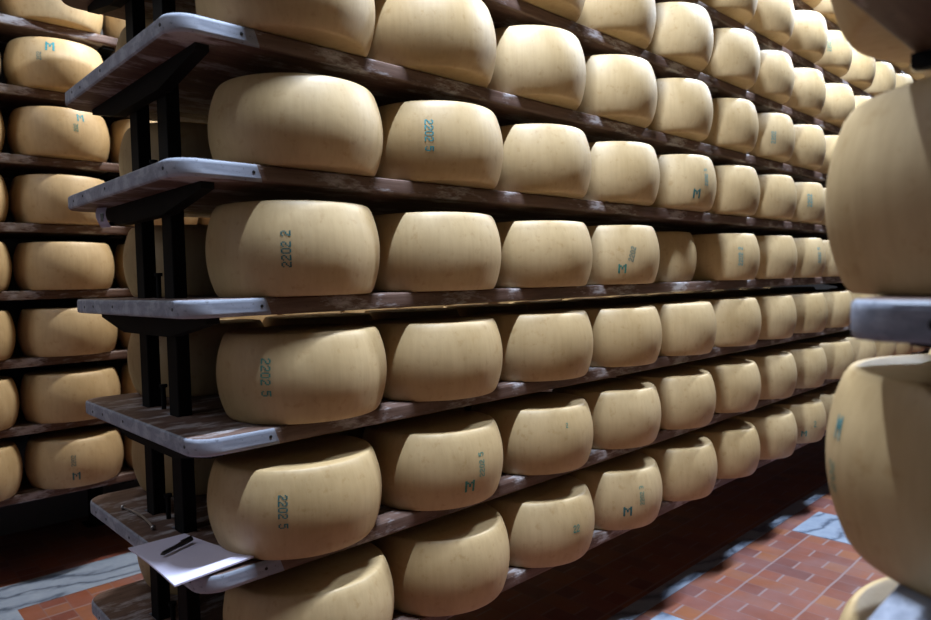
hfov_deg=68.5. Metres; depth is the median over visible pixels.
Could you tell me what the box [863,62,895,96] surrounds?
cheese wheel
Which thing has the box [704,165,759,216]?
cheese wheel
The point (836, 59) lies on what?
cheese wheel
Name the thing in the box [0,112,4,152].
cheese wheel
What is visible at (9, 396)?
cheese wheel
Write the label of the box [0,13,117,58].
shelf board
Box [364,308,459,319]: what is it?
cheese wheel
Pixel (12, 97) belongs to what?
shelf board
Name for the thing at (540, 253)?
cheese wheel
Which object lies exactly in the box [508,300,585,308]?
cheese wheel
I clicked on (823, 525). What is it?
tile
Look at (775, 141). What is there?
cheese wheel
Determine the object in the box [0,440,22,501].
cheese wheel
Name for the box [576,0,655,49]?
cheese wheel
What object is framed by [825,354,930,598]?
cheese wheel
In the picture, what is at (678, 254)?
cheese wheel
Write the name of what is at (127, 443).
cheese wheel
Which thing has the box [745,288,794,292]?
cheese wheel
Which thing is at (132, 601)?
shelf board
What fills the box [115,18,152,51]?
cheese wheel
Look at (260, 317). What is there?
cheese wheel
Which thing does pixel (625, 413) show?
cheese wheel
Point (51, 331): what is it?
cheese wheel
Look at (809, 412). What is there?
cheese wheel
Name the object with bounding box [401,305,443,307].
cheese wheel
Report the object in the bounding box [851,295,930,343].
shelf board
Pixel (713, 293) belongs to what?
cheese wheel
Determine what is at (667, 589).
trim
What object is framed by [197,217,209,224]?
cheese wheel
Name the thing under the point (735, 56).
cheese wheel
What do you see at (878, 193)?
cheese wheel
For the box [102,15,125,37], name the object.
cheese wheel
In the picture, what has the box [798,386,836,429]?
cheese wheel
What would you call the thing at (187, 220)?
cheese wheel
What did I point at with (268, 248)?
cheese wheel
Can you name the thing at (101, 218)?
paper tag
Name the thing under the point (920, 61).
frame
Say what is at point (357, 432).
cheese wheel
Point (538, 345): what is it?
cheese wheel
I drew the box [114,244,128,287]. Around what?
cheese wheel
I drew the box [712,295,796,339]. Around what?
cheese wheel
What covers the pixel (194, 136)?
cheese wheel
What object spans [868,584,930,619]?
shelf board
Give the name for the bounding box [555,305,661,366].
cheese wheel
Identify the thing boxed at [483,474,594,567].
cheese wheel
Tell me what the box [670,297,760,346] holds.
cheese wheel
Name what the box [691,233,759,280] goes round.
cheese wheel
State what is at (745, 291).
cheese wheel
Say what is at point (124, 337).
cheese wheel
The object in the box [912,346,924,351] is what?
cheese wheel
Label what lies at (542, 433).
cheese wheel
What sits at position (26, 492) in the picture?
shelf board
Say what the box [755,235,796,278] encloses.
cheese wheel
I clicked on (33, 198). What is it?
cheese wheel
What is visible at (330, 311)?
cheese wheel
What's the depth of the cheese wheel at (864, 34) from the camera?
0.75 m
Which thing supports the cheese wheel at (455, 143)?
on the shelf board at (234, 182)
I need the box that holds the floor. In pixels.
[0,435,886,619]
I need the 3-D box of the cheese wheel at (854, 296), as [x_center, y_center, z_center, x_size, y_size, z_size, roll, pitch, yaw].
[2.277,-0.026,4.183,0.400,0.196,0.400,-2,2,-4]
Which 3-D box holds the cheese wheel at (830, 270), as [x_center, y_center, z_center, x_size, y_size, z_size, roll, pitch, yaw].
[1.972,-0.288,3.887,0.404,0.199,0.404,-3,3,-27]
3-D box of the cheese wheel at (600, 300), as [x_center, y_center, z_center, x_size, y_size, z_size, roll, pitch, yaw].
[0.676,0.040,3.492,0.401,0.199,0.401,-1,2,3]
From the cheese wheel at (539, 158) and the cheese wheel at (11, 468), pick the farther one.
the cheese wheel at (11, 468)
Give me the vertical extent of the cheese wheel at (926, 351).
0.197 m
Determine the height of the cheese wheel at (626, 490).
0.200 m
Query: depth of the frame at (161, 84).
1.65 m
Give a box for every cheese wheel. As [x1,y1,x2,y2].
[0,0,102,33]
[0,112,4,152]
[0,175,8,221]
[0,241,11,290]
[0,310,15,360]
[0,376,18,430]
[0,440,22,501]
[3,37,102,92]
[7,106,109,162]
[9,174,108,225]
[13,242,114,290]
[17,306,117,356]
[19,365,120,423]
[24,425,123,488]
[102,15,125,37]
[108,119,155,163]
[114,217,197,226]
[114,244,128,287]
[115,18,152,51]
[118,329,130,348]
[119,122,212,175]
[119,362,136,393]
[122,433,133,468]
[123,224,216,296]
[127,319,263,396]
[132,441,215,495]
[137,556,177,594]
[195,0,374,57]
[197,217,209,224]
[205,200,379,297]
[207,434,381,559]
[208,72,382,176]
[216,324,386,424]
[220,315,275,321]
[223,542,393,619]
[262,313,372,326]
[277,311,340,314]
[330,426,365,438]
[341,308,395,312]
[362,409,502,510]
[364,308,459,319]
[365,316,502,400]
[366,0,495,87]
[369,503,509,616]
[372,212,500,291]
[374,100,502,189]
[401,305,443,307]
[443,304,527,316]
[444,303,487,305]
[464,405,472,410]
[471,391,592,474]
[472,309,592,381]
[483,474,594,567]
[487,25,585,109]
[488,300,526,303]
[493,123,591,198]
[494,220,592,287]
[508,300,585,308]
[521,0,584,21]
[527,299,560,300]
[552,378,660,448]
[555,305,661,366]
[563,297,634,304]
[566,451,662,529]
[575,54,656,127]
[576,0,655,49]
[581,141,659,205]
[586,225,659,284]
[609,295,675,301]
[615,366,715,429]
[618,301,716,355]
[635,432,717,500]
[645,2,713,71]
[646,78,712,141]
[648,154,716,211]
[648,293,711,297]
[653,231,696,282]
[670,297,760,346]
[670,357,760,412]
[683,291,743,295]
[689,418,759,478]
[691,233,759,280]
[699,0,757,25]
[701,28,759,89]
[701,98,758,153]
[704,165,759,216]
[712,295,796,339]
[713,289,769,294]
[715,349,796,398]
[731,405,797,459]
[745,0,794,45]
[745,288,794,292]
[746,50,794,103]
[746,113,794,162]
[748,175,796,220]
[749,293,827,332]
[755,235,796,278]
[755,343,826,388]
[763,287,815,290]
[769,395,826,443]
[779,291,852,327]
[781,68,825,116]
[782,10,827,62]
[783,124,825,170]
[784,182,824,223]
[785,338,853,378]
[792,238,825,277]
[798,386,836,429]
[801,0,821,8]
[805,289,873,323]
[810,333,875,361]
[813,135,838,174]
[814,0,838,26]
[814,30,852,77]
[814,83,854,127]
[815,188,825,225]
[821,240,839,276]
[824,380,839,386]
[825,77,930,295]
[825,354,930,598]
[829,288,884,296]
[831,0,914,62]
[835,329,895,356]
[839,577,898,619]
[840,49,875,89]
[841,96,870,128]
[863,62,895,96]
[889,61,910,69]
[895,74,912,87]
[895,343,912,355]
[902,64,924,80]
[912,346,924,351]
[917,350,929,353]
[924,70,930,77]
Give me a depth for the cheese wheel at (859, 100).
3.94 m
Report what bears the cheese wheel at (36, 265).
on the shelf board at (83, 293)
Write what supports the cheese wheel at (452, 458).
on the shelf board at (134, 529)
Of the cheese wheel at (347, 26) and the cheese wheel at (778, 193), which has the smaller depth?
the cheese wheel at (347, 26)
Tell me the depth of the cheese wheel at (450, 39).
1.70 m
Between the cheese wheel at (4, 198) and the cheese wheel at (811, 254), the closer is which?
the cheese wheel at (4, 198)
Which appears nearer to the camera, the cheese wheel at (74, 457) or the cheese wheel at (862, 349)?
the cheese wheel at (74, 457)
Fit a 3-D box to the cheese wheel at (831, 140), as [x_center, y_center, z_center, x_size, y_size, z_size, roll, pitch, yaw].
[1.960,-0.849,3.861,0.415,0.200,0.415,-4,3,-44]
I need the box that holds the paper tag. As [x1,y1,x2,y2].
[96,207,110,227]
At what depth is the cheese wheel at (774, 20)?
3.09 m
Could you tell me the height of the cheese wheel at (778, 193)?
0.197 m
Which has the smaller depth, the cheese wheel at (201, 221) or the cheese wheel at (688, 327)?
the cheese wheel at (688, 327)
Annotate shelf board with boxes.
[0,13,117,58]
[0,83,129,130]
[0,153,119,178]
[0,222,133,241]
[0,288,132,299]
[0,343,127,368]
[0,376,615,506]
[0,409,107,437]
[61,0,840,134]
[65,12,827,187]
[68,157,827,239]
[77,276,842,318]
[86,324,850,456]
[90,348,930,593]
[92,430,826,619]
[655,0,873,97]
[792,0,915,81]
[850,0,930,52]
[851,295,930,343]
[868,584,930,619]
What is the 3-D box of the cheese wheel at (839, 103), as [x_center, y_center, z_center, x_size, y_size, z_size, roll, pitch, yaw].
[1.967,-1.129,3.856,0.404,0.198,0.404,-1,3,14]
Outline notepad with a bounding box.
[128,533,253,586]
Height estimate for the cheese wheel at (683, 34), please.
0.198 m
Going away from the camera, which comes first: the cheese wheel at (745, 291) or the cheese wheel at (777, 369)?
the cheese wheel at (777, 369)
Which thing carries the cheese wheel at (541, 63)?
on the shelf board at (235, 51)
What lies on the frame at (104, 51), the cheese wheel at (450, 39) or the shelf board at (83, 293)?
the shelf board at (83, 293)
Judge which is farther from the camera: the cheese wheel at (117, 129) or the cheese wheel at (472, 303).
the cheese wheel at (472, 303)
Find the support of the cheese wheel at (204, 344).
on the shelf board at (209, 431)
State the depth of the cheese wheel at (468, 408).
2.76 m
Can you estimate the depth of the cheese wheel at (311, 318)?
2.22 m
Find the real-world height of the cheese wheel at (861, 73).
0.201 m
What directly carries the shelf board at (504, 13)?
on the frame at (161, 84)
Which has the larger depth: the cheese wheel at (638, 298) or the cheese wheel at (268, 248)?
the cheese wheel at (638, 298)
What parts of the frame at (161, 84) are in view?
cross arm, post, cross arm, cross arm, cross arm, cross arm, post, post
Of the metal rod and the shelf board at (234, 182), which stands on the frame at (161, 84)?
the shelf board at (234, 182)
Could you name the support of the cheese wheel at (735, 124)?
on the shelf board at (235, 51)
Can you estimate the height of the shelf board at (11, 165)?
0.038 m
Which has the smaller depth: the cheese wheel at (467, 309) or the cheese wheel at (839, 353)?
the cheese wheel at (467, 309)
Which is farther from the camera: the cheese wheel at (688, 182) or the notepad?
the cheese wheel at (688, 182)
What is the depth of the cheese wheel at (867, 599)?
0.81 m
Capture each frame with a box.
[75,45,133,528]
[87,0,845,619]
[910,49,930,347]
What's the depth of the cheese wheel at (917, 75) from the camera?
4.80 m
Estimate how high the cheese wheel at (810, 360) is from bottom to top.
0.199 m
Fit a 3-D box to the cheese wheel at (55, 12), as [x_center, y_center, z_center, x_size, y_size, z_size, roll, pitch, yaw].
[-1.854,-1.353,3.065,0.404,0.209,0.404,-3,3,-38]
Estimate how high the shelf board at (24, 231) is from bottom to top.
0.038 m
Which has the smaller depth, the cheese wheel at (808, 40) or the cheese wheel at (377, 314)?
the cheese wheel at (377, 314)
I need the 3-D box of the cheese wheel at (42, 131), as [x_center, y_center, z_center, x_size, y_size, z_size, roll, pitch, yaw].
[-1.831,-0.773,3.086,0.400,0.206,0.401,-4,3,-44]
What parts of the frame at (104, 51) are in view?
post, foot plate, cross arm, cross arm, cross arm, cross arm, cross arm, cross arm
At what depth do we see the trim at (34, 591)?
2.93 m
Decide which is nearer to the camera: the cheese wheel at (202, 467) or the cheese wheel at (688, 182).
the cheese wheel at (202, 467)
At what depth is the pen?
1.51 m
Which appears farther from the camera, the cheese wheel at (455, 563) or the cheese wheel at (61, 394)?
the cheese wheel at (61, 394)
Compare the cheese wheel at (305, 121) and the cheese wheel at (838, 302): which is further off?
the cheese wheel at (838, 302)
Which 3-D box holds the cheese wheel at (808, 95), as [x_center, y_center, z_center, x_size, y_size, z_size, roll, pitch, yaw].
[1.654,-1.109,3.565,0.400,0.199,0.400,-1,2,7]
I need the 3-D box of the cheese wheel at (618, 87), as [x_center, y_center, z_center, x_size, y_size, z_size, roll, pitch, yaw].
[0.476,-0.753,2.437,0.402,0.201,0.402,-1,2,-1]
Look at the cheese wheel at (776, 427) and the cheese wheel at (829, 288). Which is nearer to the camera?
the cheese wheel at (776, 427)
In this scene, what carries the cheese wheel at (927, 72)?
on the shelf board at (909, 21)
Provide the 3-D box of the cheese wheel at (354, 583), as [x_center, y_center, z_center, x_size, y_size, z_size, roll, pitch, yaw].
[-0.374,0.707,1.651,0.401,0.197,0.401,-1,2,-1]
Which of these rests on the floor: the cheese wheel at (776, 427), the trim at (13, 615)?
the trim at (13, 615)
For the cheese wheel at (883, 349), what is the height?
0.200 m
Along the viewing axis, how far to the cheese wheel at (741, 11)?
2.84 m
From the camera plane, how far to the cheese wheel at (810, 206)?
3.40 m
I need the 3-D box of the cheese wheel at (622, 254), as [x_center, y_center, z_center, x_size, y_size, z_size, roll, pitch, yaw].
[0.494,-0.193,2.470,0.399,0.200,0.399,1,3,41]
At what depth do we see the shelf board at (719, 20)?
3.20 m
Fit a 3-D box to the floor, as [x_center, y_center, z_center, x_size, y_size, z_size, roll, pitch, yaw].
[2.125,1.117,3.140,11.900,0.100,7.160,-4,3,-44]
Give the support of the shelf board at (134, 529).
on the frame at (161, 84)
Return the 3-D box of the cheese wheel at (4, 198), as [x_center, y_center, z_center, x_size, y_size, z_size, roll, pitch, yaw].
[-2.126,-0.465,2.820,0.403,0.206,0.403,1,3,41]
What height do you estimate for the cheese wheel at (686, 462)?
0.201 m
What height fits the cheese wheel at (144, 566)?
0.199 m
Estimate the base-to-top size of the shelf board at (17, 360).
0.038 m
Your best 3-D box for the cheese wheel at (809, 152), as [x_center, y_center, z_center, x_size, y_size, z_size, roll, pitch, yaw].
[1.659,-0.830,3.573,0.400,0.200,0.400,-2,2,-4]
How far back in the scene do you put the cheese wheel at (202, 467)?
1.91 m
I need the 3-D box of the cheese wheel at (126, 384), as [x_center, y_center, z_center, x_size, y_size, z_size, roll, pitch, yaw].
[-1.509,0.361,3.418,0.412,0.212,0.412,-4,3,-44]
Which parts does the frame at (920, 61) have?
cross arm, cross arm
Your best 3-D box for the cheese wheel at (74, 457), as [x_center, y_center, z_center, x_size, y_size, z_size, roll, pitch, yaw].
[-1.798,0.671,3.150,0.400,0.209,0.400,-4,3,-44]
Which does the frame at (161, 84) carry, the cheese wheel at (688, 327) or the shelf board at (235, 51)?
the shelf board at (235, 51)
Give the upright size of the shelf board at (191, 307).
0.038 m
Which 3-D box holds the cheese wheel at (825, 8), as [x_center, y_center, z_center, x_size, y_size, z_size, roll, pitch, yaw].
[1.941,-1.688,3.829,0.400,0.197,0.400,-1,2,-1]
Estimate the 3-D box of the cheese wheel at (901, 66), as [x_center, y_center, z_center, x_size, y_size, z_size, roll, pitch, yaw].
[2.831,-1.746,4.676,0.402,0.199,0.402,-2,2,-4]
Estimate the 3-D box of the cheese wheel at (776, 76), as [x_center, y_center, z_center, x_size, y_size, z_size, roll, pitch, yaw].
[1.356,-1.089,3.278,0.400,0.197,0.400,0,3,26]
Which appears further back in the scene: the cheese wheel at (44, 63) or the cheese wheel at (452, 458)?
the cheese wheel at (44, 63)
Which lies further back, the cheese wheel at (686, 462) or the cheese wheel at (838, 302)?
the cheese wheel at (838, 302)
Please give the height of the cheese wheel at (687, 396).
0.200 m
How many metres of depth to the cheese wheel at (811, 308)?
3.43 m
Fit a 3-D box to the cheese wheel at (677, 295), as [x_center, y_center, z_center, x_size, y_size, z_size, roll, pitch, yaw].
[1.266,0.002,4.059,0.401,0.199,0.401,-1,2,3]
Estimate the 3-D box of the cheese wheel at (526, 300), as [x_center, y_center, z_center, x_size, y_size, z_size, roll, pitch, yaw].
[0.257,-0.041,5.110,0.404,0.208,0.404,-1,2,11]
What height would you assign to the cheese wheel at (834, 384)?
0.199 m
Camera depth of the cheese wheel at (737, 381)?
2.88 m
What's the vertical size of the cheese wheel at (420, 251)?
0.201 m
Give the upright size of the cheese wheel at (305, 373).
0.199 m
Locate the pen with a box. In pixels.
[160,535,192,554]
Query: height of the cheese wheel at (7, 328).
0.206 m
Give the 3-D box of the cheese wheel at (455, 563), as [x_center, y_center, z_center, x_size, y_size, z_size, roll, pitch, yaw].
[-0.076,0.686,1.938,0.402,0.199,0.402,-3,3,-31]
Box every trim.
[0,552,140,614]
[0,610,23,619]
[606,482,829,619]
[650,612,682,619]
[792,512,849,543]
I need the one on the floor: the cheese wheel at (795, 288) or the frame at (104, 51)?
the frame at (104, 51)
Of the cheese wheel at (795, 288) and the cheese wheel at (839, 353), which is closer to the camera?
the cheese wheel at (839, 353)
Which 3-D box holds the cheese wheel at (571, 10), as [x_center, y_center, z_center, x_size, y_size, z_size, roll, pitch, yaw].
[0.178,-1.012,2.148,0.401,0.196,0.401,0,3,33]
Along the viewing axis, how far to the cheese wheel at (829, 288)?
4.45 m
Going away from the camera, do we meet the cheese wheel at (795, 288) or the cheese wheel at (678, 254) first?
the cheese wheel at (678, 254)
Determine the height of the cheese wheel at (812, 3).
0.200 m
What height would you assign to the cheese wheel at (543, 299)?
0.212 m
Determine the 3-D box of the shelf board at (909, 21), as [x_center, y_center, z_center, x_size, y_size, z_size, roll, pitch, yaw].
[1.885,-0.347,1.517,3.751,0.038,0.790,-4,3,-44]
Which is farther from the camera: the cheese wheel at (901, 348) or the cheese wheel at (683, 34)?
the cheese wheel at (901, 348)
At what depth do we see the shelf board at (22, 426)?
2.98 m
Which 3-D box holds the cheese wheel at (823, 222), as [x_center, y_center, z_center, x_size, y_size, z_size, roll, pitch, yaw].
[1.964,-0.569,3.874,0.403,0.200,0.403,-2,3,-19]
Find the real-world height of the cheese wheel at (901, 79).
0.200 m
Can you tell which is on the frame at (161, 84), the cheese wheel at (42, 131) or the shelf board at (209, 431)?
the shelf board at (209, 431)
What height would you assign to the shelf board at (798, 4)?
0.038 m
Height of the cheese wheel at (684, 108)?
0.200 m
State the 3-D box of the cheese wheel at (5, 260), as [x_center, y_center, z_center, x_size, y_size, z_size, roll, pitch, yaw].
[-2.117,-0.178,2.827,0.400,0.210,0.400,-4,3,-44]
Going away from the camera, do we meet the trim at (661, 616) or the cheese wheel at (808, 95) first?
the trim at (661, 616)
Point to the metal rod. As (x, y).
(152, 527)
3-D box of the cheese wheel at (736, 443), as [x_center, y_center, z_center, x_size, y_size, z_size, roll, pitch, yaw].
[1.106,0.610,3.070,0.401,0.198,0.401,-1,2,3]
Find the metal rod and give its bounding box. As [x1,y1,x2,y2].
[120,505,155,529]
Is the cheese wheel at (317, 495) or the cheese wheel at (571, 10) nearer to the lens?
the cheese wheel at (317, 495)
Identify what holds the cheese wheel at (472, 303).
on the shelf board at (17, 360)
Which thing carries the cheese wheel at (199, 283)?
on the shelf board at (191, 307)
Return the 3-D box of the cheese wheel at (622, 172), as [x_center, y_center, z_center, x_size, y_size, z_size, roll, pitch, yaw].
[0.490,-0.472,2.458,0.402,0.198,0.402,1,3,41]
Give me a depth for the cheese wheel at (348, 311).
4.06 m

